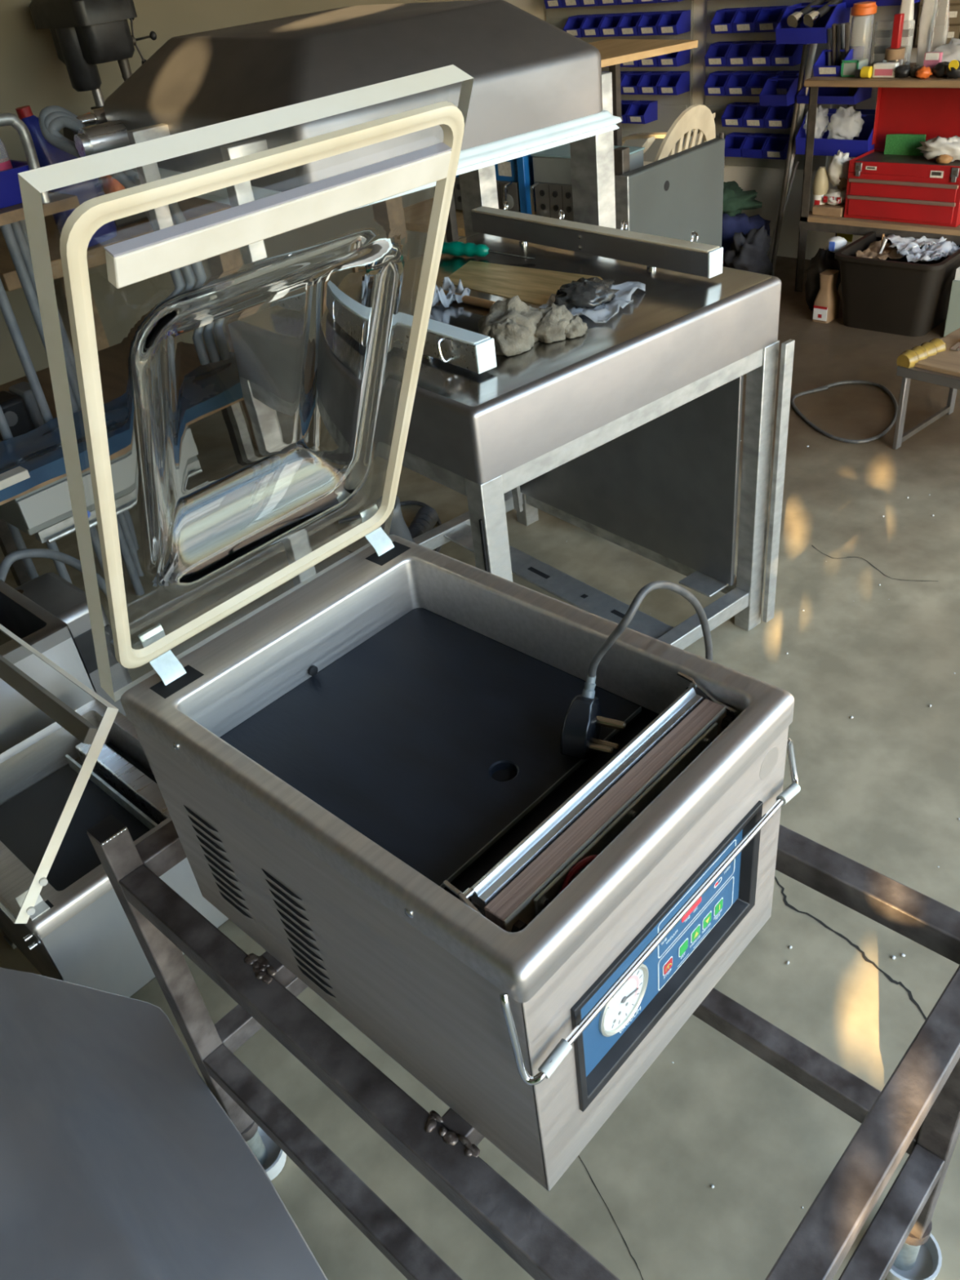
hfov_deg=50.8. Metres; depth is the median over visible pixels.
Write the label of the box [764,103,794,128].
storage bin
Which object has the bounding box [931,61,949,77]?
lump
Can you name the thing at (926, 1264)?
caster wheel
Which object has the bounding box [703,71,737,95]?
storage bin
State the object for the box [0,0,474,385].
wall
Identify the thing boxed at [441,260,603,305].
wooden board
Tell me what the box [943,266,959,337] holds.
box
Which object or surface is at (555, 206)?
socket
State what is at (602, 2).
storage bin
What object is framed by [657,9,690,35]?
storage bin
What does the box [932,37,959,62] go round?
clear bag
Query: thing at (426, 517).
corrugated hose
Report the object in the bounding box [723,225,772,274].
cloth
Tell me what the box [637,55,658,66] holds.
storage bin
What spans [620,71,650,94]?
storage bin
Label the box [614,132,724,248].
metal panel
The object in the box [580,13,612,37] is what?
storage bin
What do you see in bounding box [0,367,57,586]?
bench
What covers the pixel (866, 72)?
reel
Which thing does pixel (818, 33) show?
storage bin
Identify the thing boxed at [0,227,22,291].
workbench
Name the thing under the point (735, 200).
cloth
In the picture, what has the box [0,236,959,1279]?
floor
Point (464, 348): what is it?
bar
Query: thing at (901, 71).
lump
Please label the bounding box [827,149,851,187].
glove
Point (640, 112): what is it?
storage bin
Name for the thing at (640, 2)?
storage bin
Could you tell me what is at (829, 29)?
tool
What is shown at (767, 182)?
wall
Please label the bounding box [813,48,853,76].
storage bin
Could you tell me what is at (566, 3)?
storage bin
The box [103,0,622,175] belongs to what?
hood
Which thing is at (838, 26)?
tool
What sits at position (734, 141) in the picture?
storage bin
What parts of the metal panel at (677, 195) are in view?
edge trim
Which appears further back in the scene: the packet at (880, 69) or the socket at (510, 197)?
the packet at (880, 69)
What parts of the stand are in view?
rail, leg, stem, rail, rail, rail, rail, rail, rail, rail, stem, leg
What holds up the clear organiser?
on the shelf unit
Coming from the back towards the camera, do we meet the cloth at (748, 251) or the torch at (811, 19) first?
the cloth at (748, 251)
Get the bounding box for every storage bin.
[543,0,563,8]
[561,0,581,7]
[563,14,591,37]
[579,0,599,6]
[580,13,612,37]
[598,0,618,5]
[599,12,631,36]
[617,0,638,4]
[617,11,650,35]
[620,60,639,66]
[620,71,631,82]
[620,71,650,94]
[621,100,638,123]
[626,100,657,124]
[636,10,670,35]
[637,0,657,4]
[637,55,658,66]
[637,71,669,94]
[657,0,684,2]
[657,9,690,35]
[657,48,689,66]
[657,71,689,95]
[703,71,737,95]
[704,40,738,66]
[710,7,745,33]
[720,102,755,127]
[724,71,758,96]
[724,132,753,157]
[725,40,759,66]
[732,6,767,33]
[741,133,774,158]
[742,102,770,128]
[746,71,781,96]
[747,40,776,66]
[755,5,789,32]
[759,75,804,106]
[762,133,795,159]
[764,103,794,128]
[770,44,806,66]
[773,71,804,94]
[775,1,850,44]
[795,108,881,157]
[796,84,871,104]
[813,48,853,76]
[841,0,920,7]
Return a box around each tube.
[768,0,826,261]
[768,44,808,275]
[768,160,799,255]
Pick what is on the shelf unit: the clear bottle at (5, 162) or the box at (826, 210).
the box at (826, 210)
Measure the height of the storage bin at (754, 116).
0.085 m
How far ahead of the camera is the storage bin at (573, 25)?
5.04 m
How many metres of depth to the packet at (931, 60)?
3.81 m
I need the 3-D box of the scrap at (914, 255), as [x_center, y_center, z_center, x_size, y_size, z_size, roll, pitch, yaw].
[1.702,-1.502,3.908,0.166,0.032,0.217,24,46,37]
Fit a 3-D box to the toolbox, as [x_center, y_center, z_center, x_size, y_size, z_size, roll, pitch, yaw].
[1.759,-1.947,4.067,0.470,0.458,0.242,24,46,37]
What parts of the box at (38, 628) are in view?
panel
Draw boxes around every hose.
[0,548,126,716]
[389,495,438,542]
[400,500,441,552]
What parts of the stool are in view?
leg, foot rail, frame rail, leg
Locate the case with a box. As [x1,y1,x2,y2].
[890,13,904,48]
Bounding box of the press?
[28,0,156,109]
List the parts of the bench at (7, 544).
leg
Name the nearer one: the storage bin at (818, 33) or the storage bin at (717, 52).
the storage bin at (818, 33)
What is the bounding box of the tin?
[882,46,906,66]
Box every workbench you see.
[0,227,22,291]
[445,39,697,242]
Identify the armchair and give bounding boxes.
[622,103,715,161]
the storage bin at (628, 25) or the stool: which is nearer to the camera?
the stool
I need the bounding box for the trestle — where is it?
[0,928,17,949]
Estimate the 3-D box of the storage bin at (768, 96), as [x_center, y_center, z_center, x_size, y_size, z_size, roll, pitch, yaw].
[1.311,-2.387,4.398,0.130,0.095,0.152,24,46,37]
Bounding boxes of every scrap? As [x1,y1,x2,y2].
[431,276,470,307]
[855,240,904,259]
[885,234,946,254]
[896,240,951,262]
[922,235,959,261]
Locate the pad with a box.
[884,133,925,155]
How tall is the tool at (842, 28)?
0.164 m
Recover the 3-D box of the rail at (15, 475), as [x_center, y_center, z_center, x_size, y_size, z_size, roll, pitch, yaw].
[-1.089,-0.355,2.288,0.040,0.020,0.130,24,46,37]
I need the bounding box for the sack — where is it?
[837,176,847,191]
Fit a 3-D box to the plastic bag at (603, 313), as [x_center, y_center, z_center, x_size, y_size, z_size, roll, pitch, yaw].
[0.225,-0.688,2.037,0.177,0.020,0.223,14,41,27]
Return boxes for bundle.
[553,276,618,308]
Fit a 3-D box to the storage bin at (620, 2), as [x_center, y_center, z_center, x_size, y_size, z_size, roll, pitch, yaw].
[0.722,-3.045,4.757,0.106,0.085,0.117,24,46,37]
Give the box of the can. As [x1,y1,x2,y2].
[825,235,847,253]
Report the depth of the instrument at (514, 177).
3.75 m
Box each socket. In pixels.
[456,183,460,190]
[502,194,514,208]
[539,189,545,196]
[540,203,546,209]
[552,191,557,197]
[553,204,558,211]
[565,191,570,198]
[566,206,571,213]
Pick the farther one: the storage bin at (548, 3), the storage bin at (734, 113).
the storage bin at (548, 3)
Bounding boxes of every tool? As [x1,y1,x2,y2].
[827,27,831,66]
[831,23,836,66]
[835,23,841,66]
[840,22,845,64]
[844,22,849,57]
[935,154,952,164]
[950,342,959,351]
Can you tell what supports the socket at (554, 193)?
attached to the instrument at (552, 168)
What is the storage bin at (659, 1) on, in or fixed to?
attached to the panel at (669, 107)
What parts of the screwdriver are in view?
handle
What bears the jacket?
on the floor
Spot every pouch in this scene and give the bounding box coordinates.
[899,0,914,20]
[915,0,937,66]
[929,0,950,52]
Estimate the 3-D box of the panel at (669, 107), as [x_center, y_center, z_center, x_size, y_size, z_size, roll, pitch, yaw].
[0.668,-3.021,4.971,0.875,1.220,0.022,24,46,37]
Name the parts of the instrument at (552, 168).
grab handle, panel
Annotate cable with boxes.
[791,380,897,443]
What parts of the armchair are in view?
armrest, armrest, frame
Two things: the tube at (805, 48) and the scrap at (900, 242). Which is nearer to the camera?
the scrap at (900, 242)
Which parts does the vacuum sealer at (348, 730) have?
lid, board, clamp rail, handle, plate, control panel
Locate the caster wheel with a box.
[885,1233,942,1279]
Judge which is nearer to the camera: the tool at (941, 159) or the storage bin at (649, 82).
the tool at (941, 159)
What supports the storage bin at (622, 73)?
attached to the panel at (669, 107)
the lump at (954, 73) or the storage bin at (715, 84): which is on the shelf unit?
the lump at (954, 73)
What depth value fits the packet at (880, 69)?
3.90 m
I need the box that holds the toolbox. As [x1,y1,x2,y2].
[844,87,959,226]
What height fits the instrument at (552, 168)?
0.231 m
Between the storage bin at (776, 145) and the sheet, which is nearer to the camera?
the sheet
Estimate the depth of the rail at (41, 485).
2.40 m
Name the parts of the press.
motor, feed handle, feed handle, feed handle, knob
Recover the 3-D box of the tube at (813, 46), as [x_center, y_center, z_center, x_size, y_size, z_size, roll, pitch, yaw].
[1.399,-2.207,4.514,0.211,1.085,0.027,-15,36,-11]
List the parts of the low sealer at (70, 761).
lid, board, bar plate, panel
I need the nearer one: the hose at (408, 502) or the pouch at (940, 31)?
the hose at (408, 502)
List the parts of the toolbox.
drawer, drawer pull, drawer, drawer pull, lid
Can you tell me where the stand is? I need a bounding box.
[86,813,959,1279]
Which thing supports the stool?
on the floor
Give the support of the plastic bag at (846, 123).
in the storage bin at (856, 147)
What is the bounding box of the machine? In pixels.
[38,0,795,649]
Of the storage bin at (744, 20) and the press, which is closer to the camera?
the press
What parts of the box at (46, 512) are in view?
panel, rail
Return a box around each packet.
[872,62,898,77]
[923,52,942,75]
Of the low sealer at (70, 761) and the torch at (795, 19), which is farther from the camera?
the torch at (795, 19)
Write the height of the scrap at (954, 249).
0.041 m
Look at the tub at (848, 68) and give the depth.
4.00 m
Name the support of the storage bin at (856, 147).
on the shelf unit
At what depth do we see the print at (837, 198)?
4.28 m
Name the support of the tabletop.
on the floor
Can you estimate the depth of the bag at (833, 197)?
4.29 m
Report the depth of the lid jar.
3.99 m
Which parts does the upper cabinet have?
drawer, drawer, drawer, drawer, drawer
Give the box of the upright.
[613,146,630,225]
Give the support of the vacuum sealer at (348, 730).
on the stand
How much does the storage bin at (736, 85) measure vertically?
0.085 m
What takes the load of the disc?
on the lump at (954, 73)
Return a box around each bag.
[537,281,645,323]
[803,105,829,138]
[804,248,840,311]
[821,188,846,204]
[826,106,864,139]
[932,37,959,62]
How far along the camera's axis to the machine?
2.08 m
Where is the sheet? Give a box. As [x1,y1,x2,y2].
[0,417,66,502]
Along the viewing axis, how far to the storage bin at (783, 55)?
4.42 m
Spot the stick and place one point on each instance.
(885, 240)
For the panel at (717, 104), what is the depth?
4.66 m
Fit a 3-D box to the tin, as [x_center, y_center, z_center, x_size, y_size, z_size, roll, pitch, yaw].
[1.619,-2.264,3.954,0.084,0.085,0.084,24,46,37]
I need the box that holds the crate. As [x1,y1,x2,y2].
[0,159,29,208]
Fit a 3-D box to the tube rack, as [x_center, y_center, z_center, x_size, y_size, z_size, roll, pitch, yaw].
[-1.250,-0.674,2.700,0.340,1.274,0.520,24,46,37]
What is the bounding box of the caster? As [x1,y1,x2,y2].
[257,1125,286,1180]
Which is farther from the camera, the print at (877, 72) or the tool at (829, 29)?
the tool at (829, 29)
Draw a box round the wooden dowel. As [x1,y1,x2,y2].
[443,289,495,309]
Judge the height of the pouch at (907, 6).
0.300 m
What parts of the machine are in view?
hood arm, rail, rail, post, leg, leg, slotted rail, post, rail, panel, rail, rail, mounting plate, leg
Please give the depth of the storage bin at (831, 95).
4.29 m
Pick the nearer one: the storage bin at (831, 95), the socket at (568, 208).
the socket at (568, 208)
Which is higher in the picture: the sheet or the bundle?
the bundle
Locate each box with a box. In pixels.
[0,475,75,543]
[0,579,97,693]
[812,202,844,217]
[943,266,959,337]
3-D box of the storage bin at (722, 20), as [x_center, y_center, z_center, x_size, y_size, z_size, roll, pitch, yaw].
[1.108,-2.771,4.528,0.106,0.085,0.117,24,46,37]
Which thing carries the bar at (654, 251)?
on the machine
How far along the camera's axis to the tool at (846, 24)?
3.99 m
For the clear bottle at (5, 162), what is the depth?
2.45 m
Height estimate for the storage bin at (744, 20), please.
0.085 m
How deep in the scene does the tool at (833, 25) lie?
4.05 m
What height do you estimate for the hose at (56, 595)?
0.416 m
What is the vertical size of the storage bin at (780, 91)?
0.085 m
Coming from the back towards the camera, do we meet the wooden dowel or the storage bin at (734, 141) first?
the storage bin at (734, 141)
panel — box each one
[546,0,693,161]
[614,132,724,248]
[705,0,832,170]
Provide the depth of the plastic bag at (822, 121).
4.34 m
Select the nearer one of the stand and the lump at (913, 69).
the stand
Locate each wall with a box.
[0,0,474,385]
[503,0,918,259]
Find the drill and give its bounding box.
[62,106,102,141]
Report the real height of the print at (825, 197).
0.024 m
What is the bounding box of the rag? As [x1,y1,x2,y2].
[477,295,587,356]
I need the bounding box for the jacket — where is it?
[721,213,770,253]
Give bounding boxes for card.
[836,233,853,241]
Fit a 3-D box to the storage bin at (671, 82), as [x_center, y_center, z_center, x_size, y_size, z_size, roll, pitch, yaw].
[0.926,-2.666,4.843,0.106,0.085,0.117,24,46,37]
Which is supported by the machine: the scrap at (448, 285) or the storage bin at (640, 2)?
the scrap at (448, 285)
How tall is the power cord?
0.322 m
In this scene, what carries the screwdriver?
on the machine
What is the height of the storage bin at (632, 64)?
0.085 m
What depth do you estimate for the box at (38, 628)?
2.01 m
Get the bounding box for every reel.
[854,69,861,78]
[860,66,872,78]
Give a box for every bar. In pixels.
[105,150,451,288]
[422,318,496,373]
[471,200,723,278]
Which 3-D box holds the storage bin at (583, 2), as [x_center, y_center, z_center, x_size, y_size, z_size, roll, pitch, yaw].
[0.558,-3.120,4.891,0.106,0.085,0.117,24,46,37]
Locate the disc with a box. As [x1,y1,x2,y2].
[948,59,959,70]
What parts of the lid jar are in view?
lid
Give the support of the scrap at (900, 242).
in the tub at (902, 297)
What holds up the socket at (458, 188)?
attached to the instrument at (514, 177)
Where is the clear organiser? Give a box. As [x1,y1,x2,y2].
[871,19,915,69]
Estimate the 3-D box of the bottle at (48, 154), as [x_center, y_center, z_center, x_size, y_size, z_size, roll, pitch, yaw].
[-1.206,-1.359,2.957,0.113,0.380,0.175,24,46,37]
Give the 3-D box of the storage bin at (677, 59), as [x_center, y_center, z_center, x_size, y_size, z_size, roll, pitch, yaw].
[0.913,-2.762,4.774,0.106,0.085,0.117,24,46,37]
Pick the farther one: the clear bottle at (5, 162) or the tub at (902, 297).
the tub at (902, 297)
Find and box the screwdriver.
[441,241,535,259]
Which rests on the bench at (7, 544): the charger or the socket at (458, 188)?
the charger
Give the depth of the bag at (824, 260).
4.20 m
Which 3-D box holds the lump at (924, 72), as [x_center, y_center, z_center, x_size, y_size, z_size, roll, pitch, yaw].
[1.668,-2.133,3.800,0.061,0.041,0.052,24,46,37]
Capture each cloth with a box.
[722,181,762,216]
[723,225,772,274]
[915,135,959,161]
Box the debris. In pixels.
[566,440,959,1208]
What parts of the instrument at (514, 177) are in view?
panel, grab handle, corner post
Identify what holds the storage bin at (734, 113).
attached to the panel at (717, 104)
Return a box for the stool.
[892,328,959,449]
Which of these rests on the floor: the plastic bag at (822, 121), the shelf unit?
the shelf unit
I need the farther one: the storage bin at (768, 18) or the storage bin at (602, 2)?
the storage bin at (602, 2)
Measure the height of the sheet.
0.043 m
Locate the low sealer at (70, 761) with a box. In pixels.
[0,623,228,997]
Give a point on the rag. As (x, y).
(514, 326)
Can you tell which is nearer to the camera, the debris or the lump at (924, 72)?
the debris
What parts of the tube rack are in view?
rail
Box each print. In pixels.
[822,195,827,202]
[835,196,840,203]
[874,69,893,75]
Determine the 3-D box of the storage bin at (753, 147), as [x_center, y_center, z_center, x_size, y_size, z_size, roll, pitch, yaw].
[1.295,-2.302,4.713,0.106,0.085,0.117,24,46,37]
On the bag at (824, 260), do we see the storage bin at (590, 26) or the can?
the can
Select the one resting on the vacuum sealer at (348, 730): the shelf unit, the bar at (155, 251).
the bar at (155, 251)
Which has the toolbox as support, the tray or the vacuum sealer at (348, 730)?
the tray
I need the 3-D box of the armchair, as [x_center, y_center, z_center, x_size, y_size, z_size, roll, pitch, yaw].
[0.664,-1.815,4.312,0.572,0.839,0.573,23,45,35]
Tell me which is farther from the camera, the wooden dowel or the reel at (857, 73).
the reel at (857, 73)
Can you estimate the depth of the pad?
4.14 m
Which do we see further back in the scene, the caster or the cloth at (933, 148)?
the cloth at (933, 148)
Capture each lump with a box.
[894,64,910,78]
[909,64,922,77]
[915,66,932,79]
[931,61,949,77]
[943,60,959,79]
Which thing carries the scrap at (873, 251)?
in the tub at (902, 297)
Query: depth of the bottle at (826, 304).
4.16 m
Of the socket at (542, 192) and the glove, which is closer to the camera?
the socket at (542, 192)
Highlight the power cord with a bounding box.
[560,580,712,759]
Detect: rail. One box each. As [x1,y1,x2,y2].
[0,466,30,490]
[0,473,66,505]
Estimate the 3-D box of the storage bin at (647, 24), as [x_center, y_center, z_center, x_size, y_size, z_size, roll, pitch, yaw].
[0.817,-2.904,4.765,0.106,0.085,0.117,24,46,37]
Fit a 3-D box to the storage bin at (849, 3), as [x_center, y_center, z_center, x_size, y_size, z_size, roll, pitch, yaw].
[1.591,-2.587,4.026,0.300,0.100,0.132,24,46,37]
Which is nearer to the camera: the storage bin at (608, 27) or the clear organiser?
the clear organiser
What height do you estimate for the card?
0.090 m
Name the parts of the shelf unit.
leg, leg, shelf rail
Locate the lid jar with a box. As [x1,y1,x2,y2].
[848,0,877,66]
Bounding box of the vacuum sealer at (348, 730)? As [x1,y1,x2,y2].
[17,64,800,1191]
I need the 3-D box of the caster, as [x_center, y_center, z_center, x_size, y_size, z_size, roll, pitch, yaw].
[-0.339,0.794,1.560,0.082,0.034,0.082,24,46,37]
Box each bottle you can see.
[0,137,13,171]
[15,105,78,167]
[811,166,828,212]
[812,269,839,323]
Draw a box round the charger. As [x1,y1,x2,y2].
[0,382,44,440]
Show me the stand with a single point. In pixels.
(916, 1113)
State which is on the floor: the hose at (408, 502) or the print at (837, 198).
the hose at (408, 502)
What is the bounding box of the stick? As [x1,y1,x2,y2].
[878,238,887,259]
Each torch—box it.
[786,0,826,28]
[803,0,842,27]
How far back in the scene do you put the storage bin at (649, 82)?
4.92 m
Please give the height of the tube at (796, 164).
0.455 m
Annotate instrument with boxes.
[453,153,536,214]
[529,143,644,221]
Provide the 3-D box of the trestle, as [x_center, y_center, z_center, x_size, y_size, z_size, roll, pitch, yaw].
[-0.680,0.526,1.943,0.371,0.095,0.356,24,46,37]
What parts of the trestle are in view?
leg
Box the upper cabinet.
[912,0,959,48]
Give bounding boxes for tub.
[834,231,959,336]
[840,57,868,76]
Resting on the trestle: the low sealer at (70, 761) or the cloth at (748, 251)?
the low sealer at (70, 761)
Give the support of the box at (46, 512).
hanging from the rail at (41, 485)
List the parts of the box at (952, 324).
white lid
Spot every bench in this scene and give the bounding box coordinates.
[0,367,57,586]
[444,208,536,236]
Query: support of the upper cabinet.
attached to the wall at (767, 182)
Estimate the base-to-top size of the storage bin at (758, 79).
0.085 m
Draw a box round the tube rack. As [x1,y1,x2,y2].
[0,112,72,584]
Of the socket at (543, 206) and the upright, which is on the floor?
the upright
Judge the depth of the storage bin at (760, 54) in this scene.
4.49 m
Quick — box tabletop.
[0,967,328,1279]
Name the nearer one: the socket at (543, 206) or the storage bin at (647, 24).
the socket at (543, 206)
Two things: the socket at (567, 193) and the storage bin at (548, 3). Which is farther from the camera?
the storage bin at (548, 3)
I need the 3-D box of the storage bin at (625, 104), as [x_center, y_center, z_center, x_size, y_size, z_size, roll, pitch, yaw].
[0.722,-2.660,5.095,0.106,0.085,0.117,24,46,37]
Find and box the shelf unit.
[795,62,959,292]
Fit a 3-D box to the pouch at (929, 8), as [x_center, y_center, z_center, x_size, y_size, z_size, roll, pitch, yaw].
[1.727,-2.395,3.896,0.056,0.340,0.040,24,46,37]
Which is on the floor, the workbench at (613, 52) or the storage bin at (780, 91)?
the workbench at (613, 52)
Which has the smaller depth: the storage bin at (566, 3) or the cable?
the cable
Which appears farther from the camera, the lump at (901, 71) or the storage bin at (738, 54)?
the storage bin at (738, 54)
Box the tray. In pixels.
[856,151,959,166]

